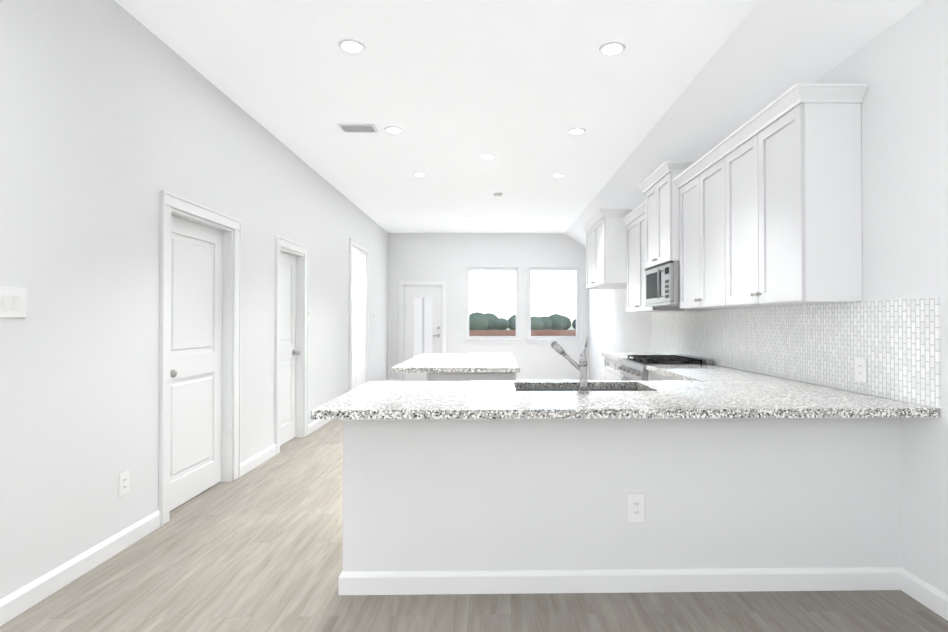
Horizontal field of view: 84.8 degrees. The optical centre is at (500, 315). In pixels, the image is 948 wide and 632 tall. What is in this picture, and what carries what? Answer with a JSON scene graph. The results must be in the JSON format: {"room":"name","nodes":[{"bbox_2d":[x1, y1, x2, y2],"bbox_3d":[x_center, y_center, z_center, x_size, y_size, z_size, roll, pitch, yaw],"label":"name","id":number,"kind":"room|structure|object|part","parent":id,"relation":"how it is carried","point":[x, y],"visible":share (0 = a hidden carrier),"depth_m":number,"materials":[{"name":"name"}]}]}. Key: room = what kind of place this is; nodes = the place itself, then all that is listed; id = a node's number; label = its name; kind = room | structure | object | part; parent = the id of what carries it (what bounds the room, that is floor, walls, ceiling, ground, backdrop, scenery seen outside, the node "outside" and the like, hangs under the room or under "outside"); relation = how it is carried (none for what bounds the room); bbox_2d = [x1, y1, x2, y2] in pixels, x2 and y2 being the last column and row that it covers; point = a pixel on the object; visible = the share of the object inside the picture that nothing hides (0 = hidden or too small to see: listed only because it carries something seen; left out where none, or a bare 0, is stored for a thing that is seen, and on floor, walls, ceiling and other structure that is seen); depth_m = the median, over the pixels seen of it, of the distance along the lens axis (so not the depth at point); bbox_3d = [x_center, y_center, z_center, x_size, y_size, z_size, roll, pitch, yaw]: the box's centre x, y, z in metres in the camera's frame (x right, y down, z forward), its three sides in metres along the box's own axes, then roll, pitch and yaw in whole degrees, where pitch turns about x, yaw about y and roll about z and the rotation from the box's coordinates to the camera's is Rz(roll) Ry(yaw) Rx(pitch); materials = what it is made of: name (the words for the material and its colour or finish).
{"room":"kitchen","nodes":[
{"label":"kitchen","id":0,"kind":"room"},
{"bbox_2d":[0,0,387,599],"bbox_3d":[-2.260,-0.205,4.381,0.140,3.100,12.690,0,-1,-1],"label":"wall","id":1,"kind":"structure","parent":0,"point":[116,118],"depth_m":2.87,"materials":[{"name":"white paint"}]},
{"bbox_2d":[0,286,26,317],"bbox_3d":[-2.145,-0.059,2.257,0.015,0.135,0.190,0,-1,-1],"label":"light switch","id":2,"kind":"object","parent":1,"relation":"attached to","point":[13,302],"visible":1,"depth_m":2.28,"materials":[{"name":"white plastic"}]},
{"bbox_2d":[119,470,128,496],"bbox_3d":[-2.160,0.962,2.977,0.010,0.130,0.080,0,-1,-1],"label":"electrical outlet","id":3,"kind":"object","parent":1,"relation":"attached to","point":[123,483],"visible":1,"depth_m":2.97,"materials":[{"name":"white plastic"}]},
{"bbox_2d":[0,380,387,625],"bbox_3d":[-2.183,1.293,4.399,0.015,0.104,12.350,0,-1,-1],"label":"baseboard","id":4,"kind":"structure","parent":1,"relation":"attached to","point":[22,600],"depth_m":2.69,"materials":[{"name":"white wood"}]},
{"bbox_2d":[170,215,222,510],"bbox_3d":[-2.235,0.322,3.807,0.110,2.020,0.806,0,-1,-1],"label":"door","id":5,"kind":"structure","parent":1,"relation":"in","point":[196,372],"depth_m":3.84,"materials":[{"name":"white wood"}]},
{"bbox_2d":[280,251,300,445],"bbox_3d":[-2.265,0.337,5.482,0.110,2.020,0.636,0,-1,-1],"label":"door","id":6,"kind":"structure","parent":1,"relation":"in","point":[288,352],"depth_m":5.59,"materials":[{"name":"white wood"}]},
{"bbox_2d":[352,251,357,389],"bbox_3d":[-3.776,-0.159,9.460,2.710,3.100,0.100,0,-1,-1],"label":"wall","id":7,"kind":"structure","parent":0,"point":[354,312],"depth_m":9.42,"materials":[{"name":"white paint"}]},
{"bbox_2d":[0,419,947,631],"bbox_3d":[-1.565,1.395,4.379,7.250,0.100,12.690,0,-1,-1],"label":"floor","id":8,"kind":"structure","parent":0,"point":[259,548],"depth_m":2.44,"materials":[{"name":"brown wood"}]},
{"bbox_2d":[427,373,515,380],"bbox_3d":[-0.262,0.916,5.256,0.752,0.874,1.812,0,-1,-1],"label":"kitchen island","id":9,"kind":"object","parent":8,"relation":"on","point":[430,376],"depth_m":4.35,"materials":[{"name":"white wood"}]},
{"bbox_2d":[391,353,518,372],"bbox_3d":[-0.391,0.457,5.264,1.070,0.040,1.920,0,-1,-1],"label":"island countertop","id":10,"kind":"structure","parent":9,"relation":"on","point":[426,362],"depth_m":4.62,"materials":[{"name":"white stone"}]},
{"bbox_2d":[604,356,622,379],"bbox_3d":[1.577,0.922,5.877,0.630,0.873,1.036,0,-1,-1],"label":"base cabinet","id":11,"kind":"object","parent":8,"relation":"on","point":[611,370],"visible":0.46,"depth_m":6.00,"materials":[{"name":"white wood"}]},
{"bbox_2d":[602,352,663,361],"bbox_3d":[1.570,0.464,5.891,0.623,0.040,1.057,0,-1,-1],"label":"countertop","id":12,"kind":"structure","parent":11,"relation":"on","point":[618,356],"depth_m":5.98,"materials":[{"name":"stone"}]},
{"bbox_2d":[343,418,900,571],"bbox_3d":[0.598,0.891,2.567,2.710,0.874,0.120,0,-1,-1],"label":"wall","id":13,"kind":"structure","parent":8,"relation":"on","point":[481,494],"depth_m":2.51,"materials":[{"name":"white paint"}]},
{"bbox_2d":[338,567,900,594],"bbox_3d":[0.590,1.276,2.556,2.725,0.104,0.135,0,-1,-1],"label":"baseboard","id":14,"kind":"structure","parent":13,"relation":"attached to","point":[605,581],"depth_m":2.49,"materials":[{"name":"white wood"}]},
{"bbox_2d":[627,493,644,522],"bbox_3d":[0.654,0.928,2.503,0.085,0.140,0.010,0,-1,-1],"label":"outlet","id":15,"kind":"object","parent":13,"relation":"attached to","point":[635,507],"visible":1,"depth_m":2.50,"materials":[{"name":"white plastic"}]},
{"bbox_2d":[648,370,677,379],"bbox_3d":[1.611,0.905,3.978,0.630,0.873,1.226,0,-1,-1],"label":"base cabinet","id":16,"kind":"object","parent":8,"relation":"on","point":[654,375],"visible":0.04,"depth_m":4.36,"materials":[{"name":"white wood"}]},
{"bbox_2d":[645,365,790,379],"bbox_3d":[1.604,0.446,3.998,0.623,0.040,1.196,0,-1,-1],"label":"countertop","id":17,"kind":"structure","parent":16,"relation":"on","point":[698,372],"depth_m":3.90,"materials":[{"name":"stone"}]},
{"bbox_2d":[617,354,712,379],"bbox_3d":[1.534,0.870,4.975,0.692,0.960,0.760,0,-1,-1],"label":"range","id":18,"kind":"object","parent":8,"relation":"on","point":[633,368],"visible":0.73,"depth_m":4.83,"materials":[{"name":"silver metal"}]},
{"bbox_3d":[0.270,0.896,2.977,2.070,0.873,0.708,0,-1,-1],"label":"base cabinet","id":19,"kind":"object","parent":8,"relation":"on","visible":0},
{"bbox_2d":[311,380,937,419],"bbox_3d":[0.549,0.440,2.830,2.773,0.048,1.100,0,-1,-1],"label":"countertop","id":20,"kind":"structure","parent":19,"relation":"on","point":[651,399],"depth_m":2.50,"materials":[{"name":"stone"}]},
{"bbox_2d":[551,337,588,392],"bbox_3d":[0.385,0.265,2.890,0.062,0.302,0.290,0,-1,-39],"label":"faucet","id":21,"kind":"object","parent":20,"relation":"on","point":[581,367],"visible":1,"depth_m":2.80,"materials":[{"name":"silver metal"}]},
{"bbox_2d":[516,388,641,390],"bbox_3d":[0.478,0.556,3.083,0.810,0.194,0.430,0,-1,-1],"label":"sink","id":22,"kind":"object","parent":20,"relation":"in","point":[612,389],"visible":0.02,"depth_m":3.29,"materials":[{"name":"silver metal"}]},
{"bbox_2d":[388,233,588,379],"bbox_3d":[-1.747,-0.148,10.666,7.110,3.100,0.140,0,-1,-1],"label":"wall","id":23,"kind":"structure","parent":0,"point":[450,258],"depth_m":10.63,"materials":[{"name":"white paint"}]},
{"bbox_2d":[404,286,441,380],"bbox_3d":[-1.592,0.389,10.625,0.766,2.010,0.099,0,-1,-1],"label":"door","id":24,"kind":"structure","parent":23,"relation":"in","point":[422,319],"depth_m":10.64,"materials":[{"name":"white painted wood"}]},
{"bbox_2d":[399,281,446,380],"bbox_3d":[-1.592,0.339,10.656,0.980,2.125,0.158,0,-1,-1],"label":"door frame","id":25,"kind":"structure","parent":23,"relation":"attached to","point":[402,284],"depth_m":10.58,"materials":[{"name":"white wood"}]},
{"bbox_2d":[388,379,587,380],"bbox_3d":[-0.246,1.349,10.602,4.110,0.104,0.015,0,-1,-1],"label":"baseboard","id":26,"kind":"structure","parent":23,"relation":"attached to","point":[536,380],"depth_m":10.62,"materials":[{"name":"white wood"}]},
{"bbox_2d":[464,268,520,342],"bbox_3d":[-0.167,-0.218,10.663,1.170,1.560,0.145,0,-1,-1],"label":"window","id":27,"kind":"structure","parent":23,"relation":"in","point":[492,339],"depth_m":10.68,"materials":[{"name":"white"}]},
{"bbox_3d":[-0.168,-0.263,10.704,0.960,1.360,0.006,0,-1,-1],"label":"window glass","id":28,"kind":"part","parent":27,"relation":"part of","materials":[{"name":"clear glass"}]},
{"bbox_2d":[526,268,581,342],"bbox_3d":[1.093,-0.218,10.685,1.150,1.560,0.145,0,-1,-1],"label":"window","id":29,"kind":"structure","parent":23,"relation":"in","point":[551,339],"depth_m":10.70,"materials":[{"name":"white"}]},
{"bbox_3d":[1.092,-0.263,10.726,0.940,1.360,0.006,0,-1,-1],"label":"window glass","id":30,"kind":"part","parent":29,"relation":"part of","materials":[{"name":"clear glass"}]},
{"bbox_2d":[115,0,924,246],"bbox_3d":[-1.565,-1.610,4.407,7.250,0.530,12.690,0,-1,-1],"label":"ceiling","id":31,"kind":"structure","parent":0,"point":[454,90],"depth_m":3.86,"materials":[{"name":"white paint"}]},
{"bbox_2d":[338,39,365,53],"bbox_3d":[-0.972,-1.760,3.388,0.176,0.008,0.176,0,-1,-1],"label":"recessed light","id":32,"kind":"object","parent":31,"relation":"in","point":[351,46],"visible":1,"depth_m":3.38,"materials":[{"name":"white plastic"}]},
{"bbox_2d":[337,124,378,132],"bbox_3d":[-1.328,-1.745,4.827,0.340,0.012,0.200,0,-1,-1],"label":"ceiling vent","id":33,"kind":"object","parent":31,"relation":"in","point":[359,128],"visible":1,"depth_m":4.81,"materials":[{"name":"white metal"}]},
{"bbox_2d":[384,126,402,133],"bbox_3d":[-1.005,-1.746,4.873,0.176,0.008,0.176,0,-1,-1],"label":"recessed light","id":34,"kind":"object","parent":31,"relation":"in","point":[393,129],"visible":0.98,"depth_m":4.85,"materials":[{"name":"white plastic"}]},
{"bbox_2d":[412,172,426,176],"bbox_3d":[-0.995,-1.733,6.363,0.176,0.008,0.176,0,-1,-1],"label":"recessed light","id":35,"kind":"object","parent":31,"relation":"in","point":[418,174],"visible":0.94,"depth_m":6.34,"materials":[{"name":"white plastic"}]},
{"bbox_2d":[480,154,495,158],"bbox_3d":[-0.137,-1.739,5.668,0.176,0.008,0.176,0,-1,-1],"label":"recessed light","id":36,"kind":"object","parent":31,"relation":"in","point":[487,156],"visible":1,"depth_m":5.64,"materials":[{"name":"white plastic"}]},
{"bbox_2d":[493,192,502,196],"bbox_3d":[-0.042,-1.710,7.320,0.140,0.036,0.140,0,-1,-1],"label":"smoke detector","id":37,"kind":"object","parent":31,"relation":"attached to","point":[497,194],"visible":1,"depth_m":7.28,"materials":[{"name":"white plastic"}]},
{"bbox_2d":[551,173,565,177],"bbox_3d":[0.715,-1.732,6.394,0.176,0.008,0.176,0,-1,-1],"label":"recessed light","id":38,"kind":"object","parent":31,"relation":"in","point":[557,175],"visible":0.98,"depth_m":6.38,"materials":[{"name":"white"}]},
{"bbox_2d":[567,128,585,134],"bbox_3d":[0.718,-1.746,4.904,0.176,0.008,0.176,0,-1,-1],"label":"recessed light","id":39,"kind":"object","parent":31,"relation":"in","point":[575,131],"visible":0.98,"depth_m":4.89,"materials":[{"name":"white plastic"}]},
{"bbox_2d":[599,41,625,55],"bbox_3d":[0.736,-1.760,3.419,0.176,0.008,0.176,0,-1,-1],"label":"recessed light","id":40,"kind":"object","parent":31,"relation":"in","point":[613,48],"visible":1,"depth_m":3.40,"materials":[{"name":"white plastic"}]},
{"bbox_2d":[589,0,947,594],"bbox_3d":[1.989,-0.089,4.456,0.140,2.870,12.690,0,-1,-1],"label":"wall","id":41,"kind":"structure","parent":0,"point":[900,66],"depth_m":2.48,"materials":[{"name":"white paint"}]},
{"bbox_2d":[585,209,633,288],"bbox_3d":[1.568,-0.856,7.012,0.608,0.910,1.198,0,-1,-1],"label":"upper cabinet","id":42,"kind":"object","parent":41,"relation":"attached to","point":[604,230],"depth_m":6.41,"materials":[{"name":"white wood"}]},
{"bbox_2d":[622,201,683,311],"bbox_3d":[1.699,-0.626,5.892,0.386,1.150,1.038,0,-1,-1],"label":"upper cabinet","id":43,"kind":"object","parent":41,"relation":"attached to","point":[634,220],"visible":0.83,"depth_m":5.92,"materials":[{"name":"white wood"}]},
{"bbox_2d":[638,161,695,268],"bbox_3d":[1.675,-0.925,4.993,0.466,0.870,0.876,0,-1,-1],"label":"upper cabinet","id":44,"kind":"object","parent":41,"relation":"attached to","point":[658,187],"visible":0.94,"depth_m":4.83,"materials":[{"name":"white wood"}]},
{"bbox_2d":[645,261,679,306],"bbox_3d":[1.679,-0.294,4.988,0.457,0.388,0.754,0,-1,-1],"label":"microwave","id":45,"kind":"object","parent":44,"relation":"attached to","point":[662,288],"visible":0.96,"depth_m":4.80,"materials":[{"name":"silver metal"}]},
{"bbox_2d":[677,151,742,308],"bbox_3d":[1.759,-0.643,4.123,0.328,1.150,0.974,0,-1,-1],"label":"upper cabinet","id":46,"kind":"object","parent":41,"relation":"attached to","point":[697,188],"depth_m":4.16,"materials":[{"name":"white wood"}]},
{"bbox_2d":[588,379,947,620],"bbox_3d":[1.911,1.294,4.472,0.015,0.104,12.350,0,-1,-1],"label":"baseboard","id":47,"kind":"structure","parent":41,"relation":"attached to","point":[928,595],"depth_m":2.38,"materials":[{"name":"white wood"}]},
{"bbox_2d":[717,83,864,306],"bbox_3d":[1.774,-0.650,3.279,0.328,1.150,0.973,0,-1,-1],"label":"upper cabinet","id":48,"kind":"object","parent":41,"relation":"attached to","point":[770,204],"depth_m":2.85,"materials":[{"name":"white wood"}]},
{"bbox_2d":[652,297,940,407],"bbox_3d":[1.915,0.182,4.367,0.010,0.493,4.120,0,-1,-1],"label":"backsplash","id":49,"kind":"structure","parent":41,"relation":"attached to","point":[895,344],"depth_m":3.07,"materials":[{"name":"tile"}]},
{"bbox_2d":[855,357,866,382],"bbox_3d":[1.934,0.290,2.787,0.010,0.130,0.085,0,-1,-1],"label":"outlet","id":50,"kind":"object","parent":49,"relation":"attached to","point":[860,369],"visible":1,"depth_m":2.78,"materials":[{"name":"white plastic"}]},
{"label":"outside","id":51,"kind":"structure","parent":0,"visible":0},
{"bbox_3d":[-2.332,3.193,135.281,300.000,0.120,249.100,0,-1,-1],"label":"ground","id":52,"kind":"structure","parent":51,"visible":0},
{"bbox_2d":[469,329,575,335],"bbox_3d":[-0.298,1.326,21.606,60.000,1.550,0.090,0,-1,-1],"label":"fence","id":53,"kind":"object","parent":52,"relation":"on","point":[505,333],"depth_m":21.63,"materials":[{"name":"brown wood"}]},
{"bbox_2d":[469,312,575,329],"bbox_3d":[-2.668,1.185,95.672,222.290,4.000,18.844,0,-1,-1],"label":"trees","id":54,"kind":"object","parent":52,"relation":"on","point":[566,320],"depth_m":93.90,"materials":[{"name":"green plant"}]}
]}

